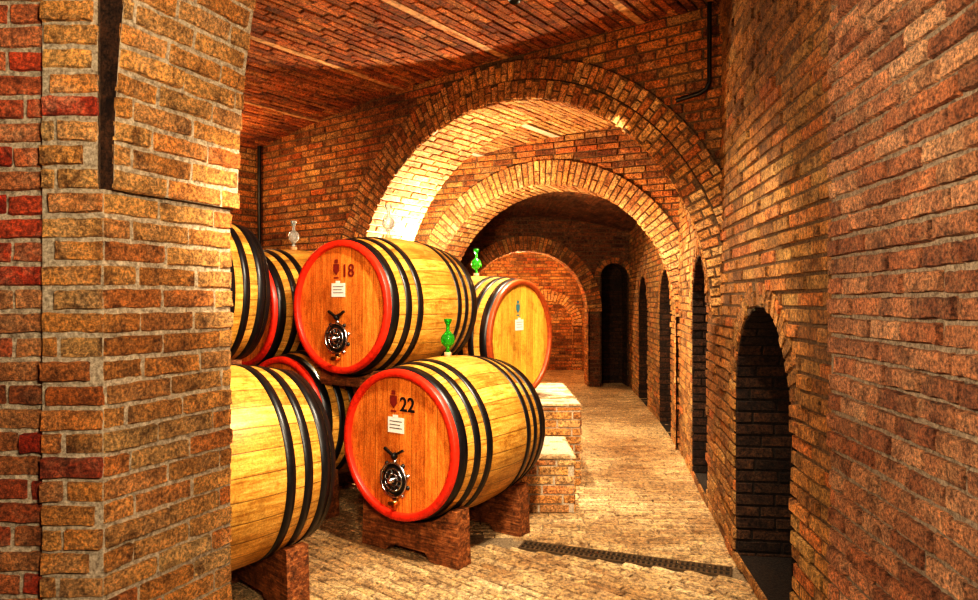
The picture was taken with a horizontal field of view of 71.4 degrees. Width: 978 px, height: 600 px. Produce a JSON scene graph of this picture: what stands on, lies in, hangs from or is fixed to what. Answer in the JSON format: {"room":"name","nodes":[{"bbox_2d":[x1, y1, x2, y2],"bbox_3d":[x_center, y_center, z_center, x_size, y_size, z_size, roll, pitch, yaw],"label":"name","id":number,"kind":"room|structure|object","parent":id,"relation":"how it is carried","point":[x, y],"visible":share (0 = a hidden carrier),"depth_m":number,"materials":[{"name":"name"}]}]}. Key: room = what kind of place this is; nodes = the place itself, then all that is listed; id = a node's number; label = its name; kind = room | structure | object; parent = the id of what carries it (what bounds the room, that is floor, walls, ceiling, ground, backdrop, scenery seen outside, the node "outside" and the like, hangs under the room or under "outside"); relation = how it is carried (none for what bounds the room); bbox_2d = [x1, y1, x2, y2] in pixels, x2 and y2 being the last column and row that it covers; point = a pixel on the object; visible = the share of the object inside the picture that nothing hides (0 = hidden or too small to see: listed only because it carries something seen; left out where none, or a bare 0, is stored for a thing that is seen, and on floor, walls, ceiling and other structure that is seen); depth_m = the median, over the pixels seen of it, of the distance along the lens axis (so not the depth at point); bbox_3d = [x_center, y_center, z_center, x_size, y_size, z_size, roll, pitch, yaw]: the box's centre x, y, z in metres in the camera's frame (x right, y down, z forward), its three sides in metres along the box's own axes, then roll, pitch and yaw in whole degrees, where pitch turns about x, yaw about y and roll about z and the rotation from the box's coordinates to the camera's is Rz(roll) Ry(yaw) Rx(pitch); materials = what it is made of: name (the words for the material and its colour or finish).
{"room":"wine cellar","nodes":[
{"label":"wine cellar","id":0,"kind":"room"},
{"bbox_2d":[230,147,256,236],"bbox_3d":[-4.769,-0.200,4.394,0.021,3.400,7.500,0,0,37],"label":"wall","id":1,"kind":"structure","parent":0,"point":[246,216],"depth_m":7.30,"materials":[{"name":"brick"}]},
{"bbox_2d":[240,0,720,149],"bbox_3d":[-1.591,-1.768,1.092,9.400,0.344,9.030,0,0,37],"label":"ceiling","id":2,"kind":"structure","parent":0,"point":[308,62],"depth_m":5.01,"materials":[{"name":"brick"}]},
{"bbox_2d":[508,0,520,3],"bbox_3d":[0.160,-1.892,4.260,0.100,0.050,0.100,0,0,0],"label":"ceiling spotlight","id":3,"kind":"object","parent":2,"relation":"attached to","point":[510,1],"depth_m":4.29,"materials":[{"name":"black metal"}]},
{"bbox_2d":[256,2,721,251],"bbox_3d":[-0.504,-0.300,5.874,5.200,3.600,0.022,0,0,37],"label":"wall","id":4,"kind":"structure","parent":0,"point":[312,176],"depth_m":6.12,"materials":[{"name":"brick"}]},
{"bbox_2d":[257,146,260,243],"bbox_3d":[-2.456,-0.075,7.272,0.040,3.150,0.040,0,0,0],"label":"conduit pipe","id":5,"kind":"object","parent":4,"relation":"attached to","point":[258,147],"visible":0.33,"depth_m":7.26,"materials":[{"name":"metal"}]},
{"bbox_2d":[341,58,722,318],"bbox_3d":[0.270,-0.190,5.673,4.000,3.380,0.666,0,0,37],"label":"brick arch","id":6,"kind":"object","parent":4,"relation":"attached to","point":[411,179],"visible":0.66,"depth_m":5.43,"materials":[{"name":"brown brick"}]},
{"bbox_2d":[675,1,711,102],"bbox_3d":[1.333,-1.613,4.430,0.237,0.615,0.030,0,0,37],"label":"conduit pipe","id":7,"kind":"object","parent":4,"relation":"attached to","point":[709,3],"visible":1,"depth_m":4.36,"materials":[{"name":"metal"}]},
{"bbox_2d":[230,370,757,599],"bbox_3d":[-2.200,1.506,6.536,10.800,0.019,16.527,0,0,0],"label":"floor","id":8,"kind":"structure","parent":0,"point":[637,494],"depth_m":4.21,"materials":[{"name":"brick"}]},
{"bbox_2d":[0,0,255,599],"bbox_3d":[-2.303,-0.300,2.040,3.795,3.609,0.674,0,0,0],"label":"brick pier","id":9,"kind":"object","parent":8,"relation":"on","point":[121,120],"visible":1,"depth_m":1.92,"materials":[{"name":"brown brick"}]},
{"bbox_2d":[230,364,335,599],"bbox_3d":[-1.415,0.910,3.279,1.000,1.180,0.993,0,0,43],"label":"wine barrel","id":10,"kind":"object","parent":8,"relation":"on","point":[283,463],"visible":0.34,"depth_m":3.17,"materials":[{"name":"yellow wood"}]},
{"bbox_2d":[258,349,358,519],"bbox_3d":[-1.208,0.927,5.158,0.960,1.145,0.993,0,0,35],"label":"wine barrel","id":11,"kind":"object","parent":8,"relation":"on","point":[336,399],"visible":0.12,"depth_m":4.69,"materials":[{"name":"brown wood"}]},
{"bbox_2d":[239,220,312,365],"bbox_3d":[-1.589,-0.021,5.489,0.960,1.241,0.993,0,0,38],"label":"wine barrel","id":12,"kind":"object","parent":11,"relation":"on","point":[280,336],"visible":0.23,"depth_m":4.98,"materials":[{"name":"brown wood"}]},
{"bbox_2d":[294,204,476,386],"bbox_3d":[-0.718,-0.051,4.788,0.960,1.241,0.993,0,0,34],"label":"wine barrel","id":13,"kind":"object","parent":11,"relation":"on","point":[364,307],"visible":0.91,"depth_m":4.43,"materials":[{"name":"brown wood"}]},
{"bbox_2d":[344,319,544,569],"bbox_3d":[-0.268,0.809,4.288,0.960,1.381,0.993,0,0,35],"label":"wine barrel","id":14,"kind":"object","parent":8,"relation":"on","point":[434,445],"visible":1,"depth_m":3.95,"materials":[{"name":"brown wood"}]},
{"bbox_2d":[456,249,551,388],"bbox_3d":[-0.110,0.199,5.880,0.964,1.279,1.040,0,0,35],"label":"wine barrel","id":15,"kind":"object","parent":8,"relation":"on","point":[513,324],"visible":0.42,"depth_m":5.57,"materials":[{"name":"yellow wood"}]},
{"bbox_2d":[515,436,575,512],"bbox_3d":[0.373,1.298,5.137,0.486,0.404,0.706,0,0,0],"label":"brick plinth","id":16,"kind":"object","parent":8,"relation":"on","point":[551,481],"visible":0.69,"depth_m":4.79,"materials":[{"name":"brown brick"}]},
{"bbox_2d":[535,383,581,484],"bbox_3d":[0.133,1.168,6.202,1.246,0.664,1.396,0,0,0],"label":"brick plinth","id":17,"kind":"object","parent":8,"relation":"on","point":[561,408],"visible":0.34,"depth_m":5.52,"materials":[{"name":"brown brick"}]},
{"bbox_2d":[518,540,731,577],"bbox_3d":[0.770,1.508,3.964,1.218,0.023,0.136,0,0,21],"label":"drain grate","id":18,"kind":"object","parent":8,"relation":"on","point":[556,549],"visible":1,"depth_m":3.95,"materials":[{"name":"black metal"}]},
{"bbox_3d":[-2.600,0.920,4.580,0.960,1.160,0.964,0,0,43],"label":"wine barrel","id":19,"kind":"object","parent":8,"relation":"on","visible":0},
{"bbox_2d":[230,223,269,364],"bbox_3d":[-2.010,-0.020,4.139,0.980,1.040,0.993,0,0,43],"label":"wine barrel","id":20,"kind":"object","parent":19,"relation":"on","point":[250,281],"visible":0.12,"depth_m":4.13,"materials":[{"name":"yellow wood"}]},
{"bbox_2d":[479,252,588,370],"bbox_3d":[0.100,-0.100,13.450,6.200,3.200,2.500,0,0,0],"label":"wall","id":21,"kind":"structure","parent":0,"point":[562,294],"depth_m":14.59,"materials":[{"name":"brick"}]},
{"bbox_2d":[466,117,614,159],"bbox_3d":[1.715,-1.438,6.500,7.000,0.785,3.550,0,0,37],"label":"ceiling","id":22,"kind":"structure","parent":0,"point":[554,127],"depth_m":7.14,"materials":[{"name":"brick"}]},
{"bbox_2d":[414,126,679,449],"bbox_3d":[-0.303,-0.300,7.851,6.100,3.600,0.021,0,0,26],"label":"wall","id":23,"kind":"structure","parent":0,"point":[610,149],"depth_m":7.24,"materials":[{"name":"brick"}]},
{"bbox_2d":[426,160,679,448],"bbox_3d":[0.679,-0.010,7.634,3.380,3.020,0.517,0,0,26],"label":"brick arch","id":24,"kind":"object","parent":23,"relation":"attached to","point":[454,232],"visible":0.64,"depth_m":7.38,"materials":[{"name":"brown brick"}]},
{"bbox_2d":[460,217,638,386],"bbox_3d":[0.100,-0.100,12.035,6.200,3.200,0.539,0,0,0],"label":"wall","id":25,"kind":"structure","parent":0,"point":[604,250],"depth_m":11.80,"materials":[{"name":"brick"}]},
{"bbox_2d":[465,236,601,385],"bbox_3d":[0.650,0.195,11.997,2.620,2.610,0.466,0,0,0],"label":"brick arch","id":26,"kind":"object","parent":25,"relation":"attached to","point":[581,273],"visible":0.68,"depth_m":11.77,"materials":[{"name":"brown brick"}]},
{"bbox_2d":[493,191,636,231],"bbox_3d":[0.650,-1.206,10.850,4.700,0.496,7.700,0,0,0],"label":"ceiling","id":27,"kind":"structure","parent":0,"point":[568,205],"depth_m":10.50,"materials":[{"name":"brick"}]},
{"bbox_2d":[629,0,977,599],"bbox_3d":[1.882,-0.335,5.091,0.699,3.730,13.550,0,0,8],"label":"wall","id":28,"kind":"structure","parent":0,"point":[829,411],"depth_m":2.31,"materials":[{"name":"brick"}]}
]}

